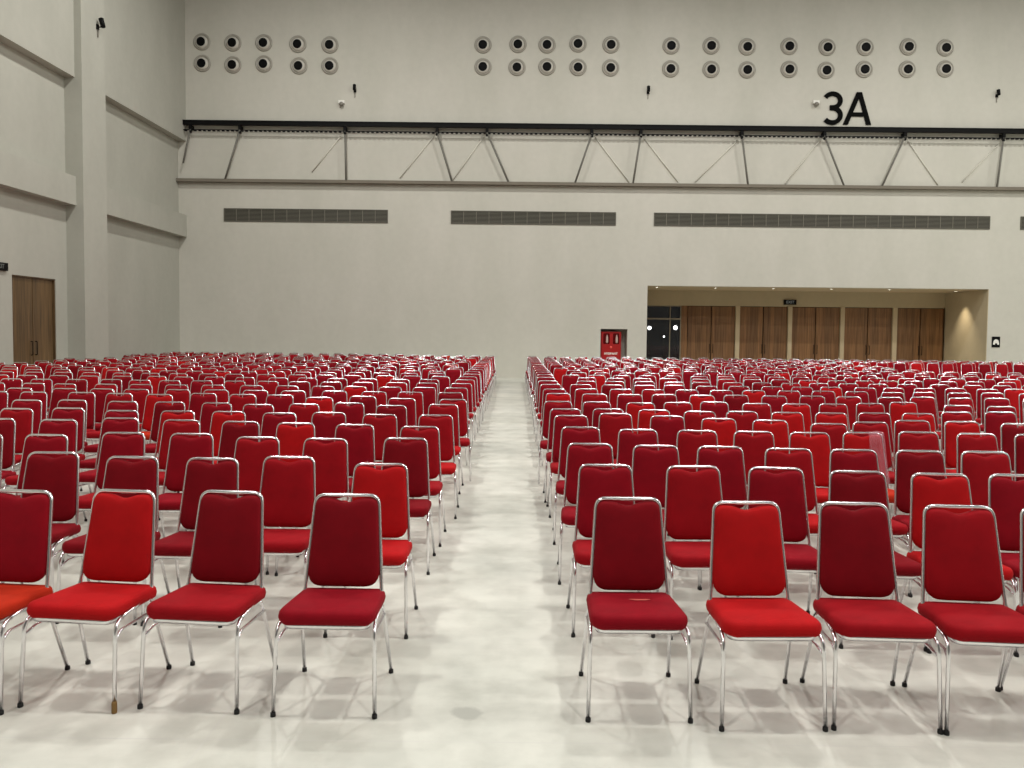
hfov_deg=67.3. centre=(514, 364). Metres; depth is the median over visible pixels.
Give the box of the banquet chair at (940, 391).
[930,384,949,417]
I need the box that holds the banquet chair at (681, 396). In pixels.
[675,390,698,405]
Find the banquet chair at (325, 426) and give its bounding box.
[311,412,350,499]
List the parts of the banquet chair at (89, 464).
seat, backrest, frame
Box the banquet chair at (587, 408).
[582,401,610,426]
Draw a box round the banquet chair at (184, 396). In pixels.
[145,389,190,455]
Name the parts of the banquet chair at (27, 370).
backrest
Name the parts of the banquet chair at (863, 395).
backrest, frame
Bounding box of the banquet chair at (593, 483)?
[566,464,654,637]
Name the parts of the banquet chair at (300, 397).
frame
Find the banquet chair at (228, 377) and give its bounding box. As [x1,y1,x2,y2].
[225,374,243,382]
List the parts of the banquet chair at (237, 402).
frame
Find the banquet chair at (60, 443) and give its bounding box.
[15,434,74,537]
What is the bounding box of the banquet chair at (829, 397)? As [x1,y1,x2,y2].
[811,391,835,406]
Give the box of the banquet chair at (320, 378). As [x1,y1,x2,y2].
[316,375,334,387]
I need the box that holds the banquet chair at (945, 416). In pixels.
[941,411,972,454]
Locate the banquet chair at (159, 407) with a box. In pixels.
[145,401,184,491]
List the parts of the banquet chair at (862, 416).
backrest, frame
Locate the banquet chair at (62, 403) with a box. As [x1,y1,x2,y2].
[57,399,88,458]
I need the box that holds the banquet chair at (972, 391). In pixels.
[963,385,982,417]
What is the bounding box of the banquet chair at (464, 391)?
[444,387,471,454]
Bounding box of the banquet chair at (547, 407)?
[538,401,572,483]
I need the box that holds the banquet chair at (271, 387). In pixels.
[257,381,278,394]
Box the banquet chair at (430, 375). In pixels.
[428,373,445,381]
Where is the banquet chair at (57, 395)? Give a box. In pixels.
[47,388,81,450]
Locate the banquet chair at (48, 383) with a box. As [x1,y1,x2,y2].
[30,379,52,413]
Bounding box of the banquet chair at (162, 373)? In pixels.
[159,370,176,381]
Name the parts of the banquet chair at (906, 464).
seat, frame, backrest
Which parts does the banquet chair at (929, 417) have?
frame, backrest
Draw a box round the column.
[64,0,108,360]
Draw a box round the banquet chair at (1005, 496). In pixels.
[977,473,1023,654]
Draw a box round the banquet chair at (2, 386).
[0,382,4,392]
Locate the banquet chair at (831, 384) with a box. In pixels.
[827,380,846,389]
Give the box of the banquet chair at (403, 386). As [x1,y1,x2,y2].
[386,382,406,393]
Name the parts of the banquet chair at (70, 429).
seat, backrest, frame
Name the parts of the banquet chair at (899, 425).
frame, backrest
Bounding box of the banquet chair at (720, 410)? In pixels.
[700,401,728,421]
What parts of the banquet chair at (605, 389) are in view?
frame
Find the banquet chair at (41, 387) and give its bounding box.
[21,383,44,394]
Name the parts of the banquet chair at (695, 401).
frame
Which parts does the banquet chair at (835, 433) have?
frame, backrest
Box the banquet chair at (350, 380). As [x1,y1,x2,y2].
[343,375,361,387]
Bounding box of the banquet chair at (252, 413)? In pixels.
[243,404,273,432]
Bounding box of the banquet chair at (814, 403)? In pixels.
[799,395,824,423]
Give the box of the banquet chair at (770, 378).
[768,377,784,382]
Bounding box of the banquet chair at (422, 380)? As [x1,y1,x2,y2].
[419,379,439,393]
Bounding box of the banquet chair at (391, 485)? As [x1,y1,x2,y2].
[323,463,417,638]
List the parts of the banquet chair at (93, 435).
seat, frame, backrest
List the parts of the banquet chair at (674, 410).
frame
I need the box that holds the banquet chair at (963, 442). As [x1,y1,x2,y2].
[956,433,997,476]
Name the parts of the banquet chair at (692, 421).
frame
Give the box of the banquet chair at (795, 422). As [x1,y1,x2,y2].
[771,412,804,435]
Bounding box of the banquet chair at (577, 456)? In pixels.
[557,443,613,584]
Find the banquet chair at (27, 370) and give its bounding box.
[24,369,42,376]
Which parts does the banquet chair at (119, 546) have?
leg, leg, seat frame, seat, frame, leg, backrest, leg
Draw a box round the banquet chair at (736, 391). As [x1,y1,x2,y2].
[728,386,749,397]
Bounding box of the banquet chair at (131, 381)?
[128,380,150,388]
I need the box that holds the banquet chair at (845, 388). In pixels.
[838,383,857,395]
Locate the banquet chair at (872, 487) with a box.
[813,470,926,651]
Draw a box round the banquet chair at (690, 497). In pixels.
[656,465,750,639]
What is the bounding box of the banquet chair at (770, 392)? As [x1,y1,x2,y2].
[761,386,782,398]
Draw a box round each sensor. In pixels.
[338,100,344,105]
[813,100,819,106]
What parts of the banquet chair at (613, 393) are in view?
frame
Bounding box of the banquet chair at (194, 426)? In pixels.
[158,419,200,530]
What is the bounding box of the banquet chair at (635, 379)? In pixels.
[632,378,651,390]
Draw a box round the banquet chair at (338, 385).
[320,382,341,393]
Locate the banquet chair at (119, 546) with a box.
[17,489,171,713]
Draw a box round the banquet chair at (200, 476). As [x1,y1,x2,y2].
[140,457,246,627]
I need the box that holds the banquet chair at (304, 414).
[288,403,319,426]
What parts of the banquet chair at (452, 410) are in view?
backrest, frame, seat, leg, leg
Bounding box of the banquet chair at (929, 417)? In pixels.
[902,413,955,468]
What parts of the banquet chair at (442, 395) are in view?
backrest, frame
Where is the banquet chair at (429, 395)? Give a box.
[412,387,435,425]
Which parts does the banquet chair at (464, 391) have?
backrest, frame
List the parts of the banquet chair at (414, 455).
backrest, frame, seat frame, seat, leg, leg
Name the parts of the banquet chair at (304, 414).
frame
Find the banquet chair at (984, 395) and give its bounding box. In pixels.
[981,392,1021,426]
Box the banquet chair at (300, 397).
[280,390,305,406]
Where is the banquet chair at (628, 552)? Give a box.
[579,497,692,723]
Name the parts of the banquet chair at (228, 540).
leg, leg, seat frame, seat, frame, backrest, leg, leg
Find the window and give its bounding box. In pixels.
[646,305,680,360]
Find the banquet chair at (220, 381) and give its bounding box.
[204,377,224,387]
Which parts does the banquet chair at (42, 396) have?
backrest, frame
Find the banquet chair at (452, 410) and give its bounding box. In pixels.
[427,404,463,493]
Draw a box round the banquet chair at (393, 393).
[379,387,401,404]
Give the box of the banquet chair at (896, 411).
[889,402,917,439]
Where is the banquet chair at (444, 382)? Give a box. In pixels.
[431,376,449,391]
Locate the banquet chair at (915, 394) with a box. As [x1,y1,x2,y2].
[913,392,940,431]
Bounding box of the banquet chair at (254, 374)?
[240,371,256,386]
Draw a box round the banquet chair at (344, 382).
[327,378,347,390]
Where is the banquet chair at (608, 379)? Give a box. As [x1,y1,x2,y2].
[606,378,625,390]
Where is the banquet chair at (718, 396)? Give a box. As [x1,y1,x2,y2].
[710,390,733,404]
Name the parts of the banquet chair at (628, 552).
leg, leg, frame, backrest, seat, seat frame, leg, leg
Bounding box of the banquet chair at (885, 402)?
[877,397,902,470]
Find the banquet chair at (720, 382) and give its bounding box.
[717,379,735,392]
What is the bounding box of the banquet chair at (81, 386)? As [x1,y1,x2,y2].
[47,379,87,415]
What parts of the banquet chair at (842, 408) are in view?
backrest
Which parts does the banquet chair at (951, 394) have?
frame, backrest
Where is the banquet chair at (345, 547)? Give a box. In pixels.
[270,493,392,719]
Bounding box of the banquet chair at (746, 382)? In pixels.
[743,379,761,392]
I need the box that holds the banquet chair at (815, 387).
[809,383,828,392]
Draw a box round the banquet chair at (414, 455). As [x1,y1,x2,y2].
[381,437,435,574]
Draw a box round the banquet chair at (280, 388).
[275,385,298,397]
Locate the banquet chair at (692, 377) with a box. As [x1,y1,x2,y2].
[690,376,707,389]
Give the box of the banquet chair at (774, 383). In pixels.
[771,379,789,388]
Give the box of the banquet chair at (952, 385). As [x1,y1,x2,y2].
[938,381,957,411]
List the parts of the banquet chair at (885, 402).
frame, backrest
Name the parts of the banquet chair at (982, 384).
backrest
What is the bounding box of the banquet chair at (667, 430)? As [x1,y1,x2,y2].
[650,415,684,449]
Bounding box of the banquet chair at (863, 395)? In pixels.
[845,391,869,430]
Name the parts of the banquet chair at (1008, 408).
backrest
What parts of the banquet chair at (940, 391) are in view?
backrest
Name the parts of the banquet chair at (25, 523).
leg, backrest, seat, frame, leg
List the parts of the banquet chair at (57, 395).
backrest, frame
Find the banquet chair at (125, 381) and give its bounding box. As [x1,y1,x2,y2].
[112,376,132,395]
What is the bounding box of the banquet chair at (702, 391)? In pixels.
[696,386,717,397]
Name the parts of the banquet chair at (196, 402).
frame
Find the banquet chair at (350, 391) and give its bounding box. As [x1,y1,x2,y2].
[343,386,366,405]
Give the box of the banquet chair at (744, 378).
[743,377,760,381]
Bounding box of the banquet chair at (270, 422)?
[239,412,296,496]
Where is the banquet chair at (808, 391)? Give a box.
[791,387,812,398]
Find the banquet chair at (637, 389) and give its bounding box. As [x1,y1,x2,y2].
[633,385,655,395]
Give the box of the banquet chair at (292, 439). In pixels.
[276,422,314,528]
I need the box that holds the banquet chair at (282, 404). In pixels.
[266,394,293,416]
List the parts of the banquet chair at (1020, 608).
leg, seat, frame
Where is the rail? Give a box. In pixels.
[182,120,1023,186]
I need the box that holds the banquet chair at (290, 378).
[288,374,306,382]
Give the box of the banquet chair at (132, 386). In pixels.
[129,384,156,442]
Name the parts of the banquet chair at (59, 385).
backrest, frame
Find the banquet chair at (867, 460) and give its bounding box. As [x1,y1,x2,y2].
[828,449,912,597]
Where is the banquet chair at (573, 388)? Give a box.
[570,384,591,410]
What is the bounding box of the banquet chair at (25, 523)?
[0,489,69,715]
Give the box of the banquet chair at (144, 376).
[140,373,159,382]
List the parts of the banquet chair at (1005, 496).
frame, backrest, seat, leg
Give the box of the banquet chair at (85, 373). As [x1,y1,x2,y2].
[82,372,99,383]
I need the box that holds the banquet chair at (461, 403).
[430,399,471,480]
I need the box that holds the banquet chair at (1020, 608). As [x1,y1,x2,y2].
[1001,508,1023,690]
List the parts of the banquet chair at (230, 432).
backrest, frame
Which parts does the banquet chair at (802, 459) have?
backrest, frame, seat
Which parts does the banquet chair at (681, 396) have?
frame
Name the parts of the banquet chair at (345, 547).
leg, leg, seat frame, seat, frame, backrest, leg, leg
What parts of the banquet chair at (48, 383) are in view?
frame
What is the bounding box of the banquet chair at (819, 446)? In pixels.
[788,432,830,543]
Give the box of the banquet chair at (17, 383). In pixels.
[0,378,22,390]
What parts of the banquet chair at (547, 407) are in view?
leg, seat, frame, backrest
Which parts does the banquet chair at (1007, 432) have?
frame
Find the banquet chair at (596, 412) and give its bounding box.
[592,408,623,458]
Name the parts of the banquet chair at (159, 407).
seat, frame, backrest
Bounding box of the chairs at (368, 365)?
[0,351,1023,417]
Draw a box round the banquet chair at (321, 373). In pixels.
[319,372,336,380]
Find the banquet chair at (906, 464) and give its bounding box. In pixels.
[892,450,946,595]
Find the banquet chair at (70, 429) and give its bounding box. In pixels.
[2,419,86,522]
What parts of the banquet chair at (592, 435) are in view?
leg, seat, frame, backrest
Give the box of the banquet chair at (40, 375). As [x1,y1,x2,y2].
[25,372,43,380]
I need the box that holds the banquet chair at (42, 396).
[16,391,47,453]
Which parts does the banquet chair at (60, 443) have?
backrest, frame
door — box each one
[12,275,55,365]
[687,306,734,360]
[739,306,786,361]
[791,307,839,361]
[844,307,891,363]
[896,308,943,361]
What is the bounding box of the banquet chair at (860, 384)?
[850,380,873,430]
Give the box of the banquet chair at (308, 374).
[294,372,310,379]
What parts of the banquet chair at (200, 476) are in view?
leg, seat frame, seat, leg, frame, backrest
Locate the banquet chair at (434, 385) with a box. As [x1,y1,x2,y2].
[416,383,437,403]
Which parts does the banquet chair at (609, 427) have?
frame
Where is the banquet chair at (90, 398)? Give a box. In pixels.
[67,392,96,451]
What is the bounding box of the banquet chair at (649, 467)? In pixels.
[632,445,699,588]
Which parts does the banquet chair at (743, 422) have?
frame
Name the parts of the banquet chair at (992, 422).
frame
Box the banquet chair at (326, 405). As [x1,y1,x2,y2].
[305,397,333,415]
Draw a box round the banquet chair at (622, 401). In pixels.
[616,394,642,412]
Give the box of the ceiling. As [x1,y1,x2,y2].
[647,286,972,292]
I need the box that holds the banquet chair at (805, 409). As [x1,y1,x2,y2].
[781,403,811,436]
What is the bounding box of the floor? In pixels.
[0,378,1023,767]
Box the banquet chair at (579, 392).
[574,388,597,410]
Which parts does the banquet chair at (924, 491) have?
leg, frame, backrest, seat, leg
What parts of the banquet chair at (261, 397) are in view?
frame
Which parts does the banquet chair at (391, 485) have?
backrest, frame, seat frame, seat, leg, leg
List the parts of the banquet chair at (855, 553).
leg, leg, backrest, frame, seat, seat frame, leg, leg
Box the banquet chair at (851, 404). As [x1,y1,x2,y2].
[836,396,861,431]
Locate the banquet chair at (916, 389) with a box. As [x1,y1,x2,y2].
[914,388,940,423]
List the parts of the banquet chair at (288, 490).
seat frame, backrest, seat, frame, leg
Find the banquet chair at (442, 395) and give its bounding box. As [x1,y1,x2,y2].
[437,392,466,465]
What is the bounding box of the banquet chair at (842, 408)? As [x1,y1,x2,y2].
[819,403,849,431]
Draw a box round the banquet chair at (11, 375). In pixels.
[0,371,13,380]
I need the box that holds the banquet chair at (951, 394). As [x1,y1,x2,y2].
[947,392,983,432]
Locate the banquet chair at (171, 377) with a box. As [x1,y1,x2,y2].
[168,373,187,382]
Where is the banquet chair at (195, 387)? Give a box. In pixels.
[190,380,212,395]
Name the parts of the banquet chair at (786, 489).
backrest, frame, seat, seat frame, leg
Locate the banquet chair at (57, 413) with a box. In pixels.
[19,407,91,494]
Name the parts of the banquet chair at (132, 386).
backrest, frame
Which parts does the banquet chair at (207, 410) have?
backrest, frame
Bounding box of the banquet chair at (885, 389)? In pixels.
[883,388,905,404]
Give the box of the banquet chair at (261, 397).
[242,390,267,407]
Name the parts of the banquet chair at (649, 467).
backrest, frame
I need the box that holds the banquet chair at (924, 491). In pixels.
[899,472,1018,656]
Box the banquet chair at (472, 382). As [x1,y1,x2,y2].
[455,379,477,436]
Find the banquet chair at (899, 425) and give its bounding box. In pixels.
[890,420,954,514]
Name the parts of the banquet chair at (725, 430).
frame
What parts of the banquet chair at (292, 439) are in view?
backrest, frame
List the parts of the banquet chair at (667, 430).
frame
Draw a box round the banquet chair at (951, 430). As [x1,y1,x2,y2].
[944,421,980,476]
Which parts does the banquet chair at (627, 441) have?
frame, backrest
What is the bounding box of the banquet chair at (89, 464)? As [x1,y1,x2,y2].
[79,410,138,489]
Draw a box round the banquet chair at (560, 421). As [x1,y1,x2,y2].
[546,415,588,517]
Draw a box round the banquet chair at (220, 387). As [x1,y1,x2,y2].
[200,385,224,395]
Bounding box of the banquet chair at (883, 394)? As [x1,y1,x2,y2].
[881,392,904,404]
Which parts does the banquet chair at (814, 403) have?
frame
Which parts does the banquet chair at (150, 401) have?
seat, backrest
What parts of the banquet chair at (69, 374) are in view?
backrest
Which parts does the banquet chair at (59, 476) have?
backrest, frame, leg, seat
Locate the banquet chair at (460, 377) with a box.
[459,376,480,429]
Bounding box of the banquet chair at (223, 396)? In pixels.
[203,389,228,405]
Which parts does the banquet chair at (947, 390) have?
backrest, frame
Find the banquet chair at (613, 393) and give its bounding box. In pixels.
[609,389,632,411]
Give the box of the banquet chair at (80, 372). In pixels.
[76,370,95,381]
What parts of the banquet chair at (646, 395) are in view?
frame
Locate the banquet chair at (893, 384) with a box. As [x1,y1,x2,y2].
[879,380,897,389]
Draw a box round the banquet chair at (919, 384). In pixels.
[904,381,923,390]
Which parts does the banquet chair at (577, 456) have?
leg, seat, frame, backrest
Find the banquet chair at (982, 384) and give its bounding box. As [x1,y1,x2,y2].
[966,381,985,412]
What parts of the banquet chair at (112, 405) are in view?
seat, backrest, frame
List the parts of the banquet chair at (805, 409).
frame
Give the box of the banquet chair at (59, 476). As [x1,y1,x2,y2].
[20,451,90,592]
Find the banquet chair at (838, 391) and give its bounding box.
[820,387,842,397]
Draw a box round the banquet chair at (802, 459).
[764,448,817,573]
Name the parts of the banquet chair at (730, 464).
leg, frame, backrest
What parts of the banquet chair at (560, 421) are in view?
leg, leg, seat, frame, backrest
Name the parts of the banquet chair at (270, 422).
backrest, frame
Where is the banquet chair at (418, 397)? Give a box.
[397,392,423,430]
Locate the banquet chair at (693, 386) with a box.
[691,382,710,389]
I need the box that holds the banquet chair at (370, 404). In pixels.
[349,396,380,461]
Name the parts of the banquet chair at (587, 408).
frame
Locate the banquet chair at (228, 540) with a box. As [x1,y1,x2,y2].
[137,490,277,714]
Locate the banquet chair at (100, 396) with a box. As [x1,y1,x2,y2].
[84,388,114,437]
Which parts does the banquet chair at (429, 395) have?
backrest, frame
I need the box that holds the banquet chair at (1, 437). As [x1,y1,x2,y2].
[0,434,2,492]
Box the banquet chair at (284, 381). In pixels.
[268,377,288,387]
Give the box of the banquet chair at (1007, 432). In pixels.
[1000,423,1023,480]
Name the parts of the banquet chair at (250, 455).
backrest, frame, leg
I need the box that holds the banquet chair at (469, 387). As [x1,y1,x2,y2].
[450,383,475,444]
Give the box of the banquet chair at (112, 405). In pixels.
[80,401,137,490]
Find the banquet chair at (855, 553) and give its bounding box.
[800,501,943,734]
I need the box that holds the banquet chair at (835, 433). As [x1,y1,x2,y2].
[810,423,847,511]
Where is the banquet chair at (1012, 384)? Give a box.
[998,382,1016,390]
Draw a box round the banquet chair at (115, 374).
[112,373,131,377]
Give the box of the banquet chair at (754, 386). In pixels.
[752,382,772,392]
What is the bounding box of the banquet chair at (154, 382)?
[147,376,166,396]
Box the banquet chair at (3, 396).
[0,391,7,410]
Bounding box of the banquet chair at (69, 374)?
[54,372,72,380]
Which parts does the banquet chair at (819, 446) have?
frame, backrest, seat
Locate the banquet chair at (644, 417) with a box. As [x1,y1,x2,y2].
[637,409,669,433]
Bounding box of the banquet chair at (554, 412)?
[543,408,580,502]
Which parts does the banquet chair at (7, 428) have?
backrest, frame, seat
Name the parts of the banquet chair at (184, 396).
backrest, frame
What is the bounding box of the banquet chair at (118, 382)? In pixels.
[100,379,121,395]
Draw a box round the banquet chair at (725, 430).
[701,418,736,451]
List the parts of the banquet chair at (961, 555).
leg, leg, backrest, frame, seat, seat frame, leg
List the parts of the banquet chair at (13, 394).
backrest, frame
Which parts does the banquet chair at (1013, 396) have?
backrest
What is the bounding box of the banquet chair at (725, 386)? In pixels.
[722,382,742,392]
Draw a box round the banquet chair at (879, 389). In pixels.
[868,384,887,398]
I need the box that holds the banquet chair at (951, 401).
[948,398,983,436]
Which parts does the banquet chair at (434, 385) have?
frame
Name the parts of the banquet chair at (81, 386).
backrest, frame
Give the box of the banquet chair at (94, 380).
[79,376,98,393]
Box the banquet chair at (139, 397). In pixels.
[123,389,154,456]
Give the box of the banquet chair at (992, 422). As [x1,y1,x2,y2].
[984,411,1017,450]
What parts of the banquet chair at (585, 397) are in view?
backrest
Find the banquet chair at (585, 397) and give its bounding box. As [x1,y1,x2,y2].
[581,393,607,414]
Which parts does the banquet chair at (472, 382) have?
backrest, frame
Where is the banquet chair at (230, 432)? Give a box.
[193,421,259,530]
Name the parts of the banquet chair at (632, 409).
frame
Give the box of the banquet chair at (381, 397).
[361,391,386,407]
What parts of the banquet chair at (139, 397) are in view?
backrest, frame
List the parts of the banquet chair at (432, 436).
backrest, frame, seat frame, seat, leg, leg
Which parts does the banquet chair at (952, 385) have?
backrest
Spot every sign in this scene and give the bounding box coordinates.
[0,262,7,270]
[784,300,796,304]
[824,91,870,124]
[992,337,999,346]
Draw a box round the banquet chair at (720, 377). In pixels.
[717,376,734,380]
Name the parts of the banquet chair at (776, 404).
frame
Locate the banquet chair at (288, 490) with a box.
[229,456,323,587]
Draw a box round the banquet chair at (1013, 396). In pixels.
[1004,389,1023,425]
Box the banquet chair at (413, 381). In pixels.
[402,376,420,394]
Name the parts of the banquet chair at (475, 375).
backrest, frame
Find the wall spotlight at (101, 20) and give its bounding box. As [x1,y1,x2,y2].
[96,17,105,36]
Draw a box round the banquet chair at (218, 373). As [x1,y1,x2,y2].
[213,371,230,378]
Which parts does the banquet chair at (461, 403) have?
backrest, frame, seat, leg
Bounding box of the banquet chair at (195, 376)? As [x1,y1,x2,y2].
[185,371,202,379]
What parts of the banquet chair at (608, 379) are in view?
backrest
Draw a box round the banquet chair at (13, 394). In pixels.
[6,388,32,454]
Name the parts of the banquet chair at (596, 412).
backrest, frame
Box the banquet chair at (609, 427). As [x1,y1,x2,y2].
[598,413,632,467]
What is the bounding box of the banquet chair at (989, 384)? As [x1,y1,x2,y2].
[978,379,995,390]
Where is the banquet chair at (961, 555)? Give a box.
[902,504,1023,735]
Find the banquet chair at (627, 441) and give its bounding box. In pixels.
[616,429,673,540]
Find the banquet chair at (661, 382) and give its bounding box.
[659,378,677,389]
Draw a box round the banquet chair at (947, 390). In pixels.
[940,388,983,441]
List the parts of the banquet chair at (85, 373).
backrest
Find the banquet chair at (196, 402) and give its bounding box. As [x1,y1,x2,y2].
[188,393,216,421]
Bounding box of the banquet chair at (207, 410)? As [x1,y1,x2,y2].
[177,402,231,492]
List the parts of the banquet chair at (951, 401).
frame, backrest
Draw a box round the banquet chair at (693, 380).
[690,379,709,391]
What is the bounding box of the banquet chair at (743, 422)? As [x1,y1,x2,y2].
[726,411,758,435]
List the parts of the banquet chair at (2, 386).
backrest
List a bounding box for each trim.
[0,150,75,204]
[107,188,186,236]
[176,178,1023,190]
[680,306,687,359]
[734,306,739,358]
[786,307,792,361]
[838,307,844,359]
[890,308,897,361]
[942,308,944,360]
[981,289,988,362]
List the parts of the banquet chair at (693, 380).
backrest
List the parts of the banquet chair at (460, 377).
backrest, frame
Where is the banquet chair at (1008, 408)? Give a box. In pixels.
[986,406,1018,427]
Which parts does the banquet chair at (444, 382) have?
frame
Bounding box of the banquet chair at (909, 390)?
[897,384,916,403]
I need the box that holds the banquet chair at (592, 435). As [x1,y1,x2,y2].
[552,426,600,544]
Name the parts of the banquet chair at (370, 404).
backrest, frame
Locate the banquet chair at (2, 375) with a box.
[0,374,8,380]
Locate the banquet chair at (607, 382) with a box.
[605,381,624,390]
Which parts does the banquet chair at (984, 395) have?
backrest, frame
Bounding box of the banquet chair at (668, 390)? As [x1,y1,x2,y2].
[663,385,684,396]
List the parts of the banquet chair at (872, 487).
leg, backrest, frame, seat frame, seat, leg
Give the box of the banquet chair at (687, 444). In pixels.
[667,430,718,540]
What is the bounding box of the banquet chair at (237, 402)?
[229,394,256,414]
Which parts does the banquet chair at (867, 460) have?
frame, backrest, seat frame, seat, leg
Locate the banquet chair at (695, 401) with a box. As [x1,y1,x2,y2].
[689,395,714,414]
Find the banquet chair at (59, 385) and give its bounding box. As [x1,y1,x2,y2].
[47,383,75,417]
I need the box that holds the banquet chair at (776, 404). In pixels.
[761,395,786,412]
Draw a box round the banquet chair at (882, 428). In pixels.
[852,421,894,515]
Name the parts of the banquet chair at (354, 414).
frame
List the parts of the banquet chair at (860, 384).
backrest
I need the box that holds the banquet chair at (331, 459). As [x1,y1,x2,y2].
[275,438,348,575]
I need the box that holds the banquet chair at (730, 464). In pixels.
[690,446,746,589]
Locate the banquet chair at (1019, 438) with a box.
[1014,434,1023,480]
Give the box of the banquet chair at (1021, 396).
[1018,393,1023,425]
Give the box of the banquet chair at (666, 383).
[664,382,683,387]
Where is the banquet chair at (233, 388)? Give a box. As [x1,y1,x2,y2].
[224,381,245,396]
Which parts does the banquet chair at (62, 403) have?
backrest, frame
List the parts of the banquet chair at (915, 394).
backrest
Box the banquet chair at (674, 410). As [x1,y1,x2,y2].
[663,402,692,418]
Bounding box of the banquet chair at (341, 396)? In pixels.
[321,390,347,405]
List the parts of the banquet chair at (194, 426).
seat, backrest, frame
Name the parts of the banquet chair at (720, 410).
frame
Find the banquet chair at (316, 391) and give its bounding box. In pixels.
[311,386,334,400]
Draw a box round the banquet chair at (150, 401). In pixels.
[141,394,172,440]
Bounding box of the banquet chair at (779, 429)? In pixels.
[744,419,788,508]
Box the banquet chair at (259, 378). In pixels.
[256,374,275,386]
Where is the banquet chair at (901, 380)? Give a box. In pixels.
[898,378,915,385]
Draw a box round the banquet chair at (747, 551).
[694,501,827,731]
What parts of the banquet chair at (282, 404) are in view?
frame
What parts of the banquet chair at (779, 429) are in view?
frame, backrest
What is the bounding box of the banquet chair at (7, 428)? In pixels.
[0,418,18,494]
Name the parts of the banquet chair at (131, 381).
backrest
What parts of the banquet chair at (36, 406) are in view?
backrest, frame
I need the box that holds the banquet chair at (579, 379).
[577,377,595,382]
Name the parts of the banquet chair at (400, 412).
frame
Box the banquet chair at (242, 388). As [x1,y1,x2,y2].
[239,385,263,396]
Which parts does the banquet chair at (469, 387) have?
backrest, frame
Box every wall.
[0,0,185,140]
[0,41,179,365]
[178,0,1023,377]
[647,290,944,307]
[943,290,982,362]
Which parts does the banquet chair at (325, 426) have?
backrest, frame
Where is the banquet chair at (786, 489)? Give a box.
[736,466,835,640]
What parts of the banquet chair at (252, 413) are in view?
frame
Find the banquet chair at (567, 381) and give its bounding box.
[561,375,579,394]
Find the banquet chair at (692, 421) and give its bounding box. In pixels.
[683,411,715,434]
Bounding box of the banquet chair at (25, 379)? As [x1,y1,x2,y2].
[17,375,36,383]
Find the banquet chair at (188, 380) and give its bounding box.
[173,377,193,389]
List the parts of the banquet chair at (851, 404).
frame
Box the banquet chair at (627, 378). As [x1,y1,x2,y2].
[613,375,630,390]
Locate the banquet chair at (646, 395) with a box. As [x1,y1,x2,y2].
[642,389,664,405]
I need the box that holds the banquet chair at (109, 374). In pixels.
[105,370,123,381]
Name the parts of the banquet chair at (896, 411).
frame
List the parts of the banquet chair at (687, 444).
backrest, frame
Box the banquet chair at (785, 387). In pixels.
[781,383,800,393]
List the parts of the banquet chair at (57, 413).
backrest, frame, seat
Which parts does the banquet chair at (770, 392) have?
frame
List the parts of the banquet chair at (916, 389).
backrest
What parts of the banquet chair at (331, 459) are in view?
leg, backrest, frame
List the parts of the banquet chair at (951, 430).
seat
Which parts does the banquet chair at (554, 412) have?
leg, seat, frame, backrest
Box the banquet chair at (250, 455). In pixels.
[234,436,283,574]
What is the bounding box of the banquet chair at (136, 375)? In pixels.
[132,370,149,381]
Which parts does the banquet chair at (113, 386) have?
backrest, frame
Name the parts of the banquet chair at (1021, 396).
backrest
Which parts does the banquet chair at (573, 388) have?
frame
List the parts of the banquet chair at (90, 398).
backrest, frame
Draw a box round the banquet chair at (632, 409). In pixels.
[626,402,655,433]
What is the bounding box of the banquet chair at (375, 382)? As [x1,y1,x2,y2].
[358,378,377,394]
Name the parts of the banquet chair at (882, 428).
backrest, frame, seat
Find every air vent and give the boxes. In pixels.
[193,33,209,50]
[194,55,210,71]
[224,34,240,51]
[224,56,240,73]
[224,208,387,222]
[255,34,271,51]
[255,55,271,72]
[289,35,305,52]
[290,57,306,74]
[321,36,337,53]
[321,57,337,74]
[451,210,615,225]
[474,36,491,53]
[474,58,491,75]
[508,59,525,75]
[509,36,526,52]
[538,36,555,53]
[538,58,555,75]
[569,35,586,52]
[569,59,586,75]
[602,36,619,53]
[602,59,618,76]
[654,213,989,228]
[662,60,678,77]
[663,37,679,54]
[703,37,719,54]
[703,61,719,77]
[739,38,755,55]
[739,61,755,78]
[781,38,797,54]
[781,61,797,77]
[818,62,834,78]
[819,39,835,55]
[856,61,872,77]
[857,39,873,55]
[899,61,915,77]
[900,38,916,55]
[937,39,953,56]
[937,60,953,77]
[1020,216,1023,229]
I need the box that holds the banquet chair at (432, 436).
[382,426,446,546]
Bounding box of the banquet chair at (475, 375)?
[463,374,482,423]
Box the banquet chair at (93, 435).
[84,393,132,439]
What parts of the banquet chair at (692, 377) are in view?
backrest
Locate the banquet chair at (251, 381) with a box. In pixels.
[235,377,254,387]
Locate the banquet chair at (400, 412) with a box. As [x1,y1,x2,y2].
[375,405,406,440]
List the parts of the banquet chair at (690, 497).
leg, seat, seat frame, frame, backrest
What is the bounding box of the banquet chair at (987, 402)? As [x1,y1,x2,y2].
[984,398,1009,413]
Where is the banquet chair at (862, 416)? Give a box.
[858,412,893,468]
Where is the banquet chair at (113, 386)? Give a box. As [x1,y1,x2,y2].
[91,384,117,444]
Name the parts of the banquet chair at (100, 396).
seat, backrest, frame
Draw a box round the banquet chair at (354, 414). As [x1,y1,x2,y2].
[333,402,364,428]
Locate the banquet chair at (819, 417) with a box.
[815,412,848,431]
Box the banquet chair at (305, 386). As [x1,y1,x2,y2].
[288,381,310,398]
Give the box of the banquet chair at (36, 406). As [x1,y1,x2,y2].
[7,399,41,469]
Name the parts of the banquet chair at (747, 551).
leg, leg, backrest, frame, seat, seat frame, leg, leg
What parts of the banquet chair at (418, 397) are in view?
frame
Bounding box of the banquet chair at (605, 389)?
[601,384,622,401]
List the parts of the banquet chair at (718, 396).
frame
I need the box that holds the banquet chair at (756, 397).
[742,390,765,406]

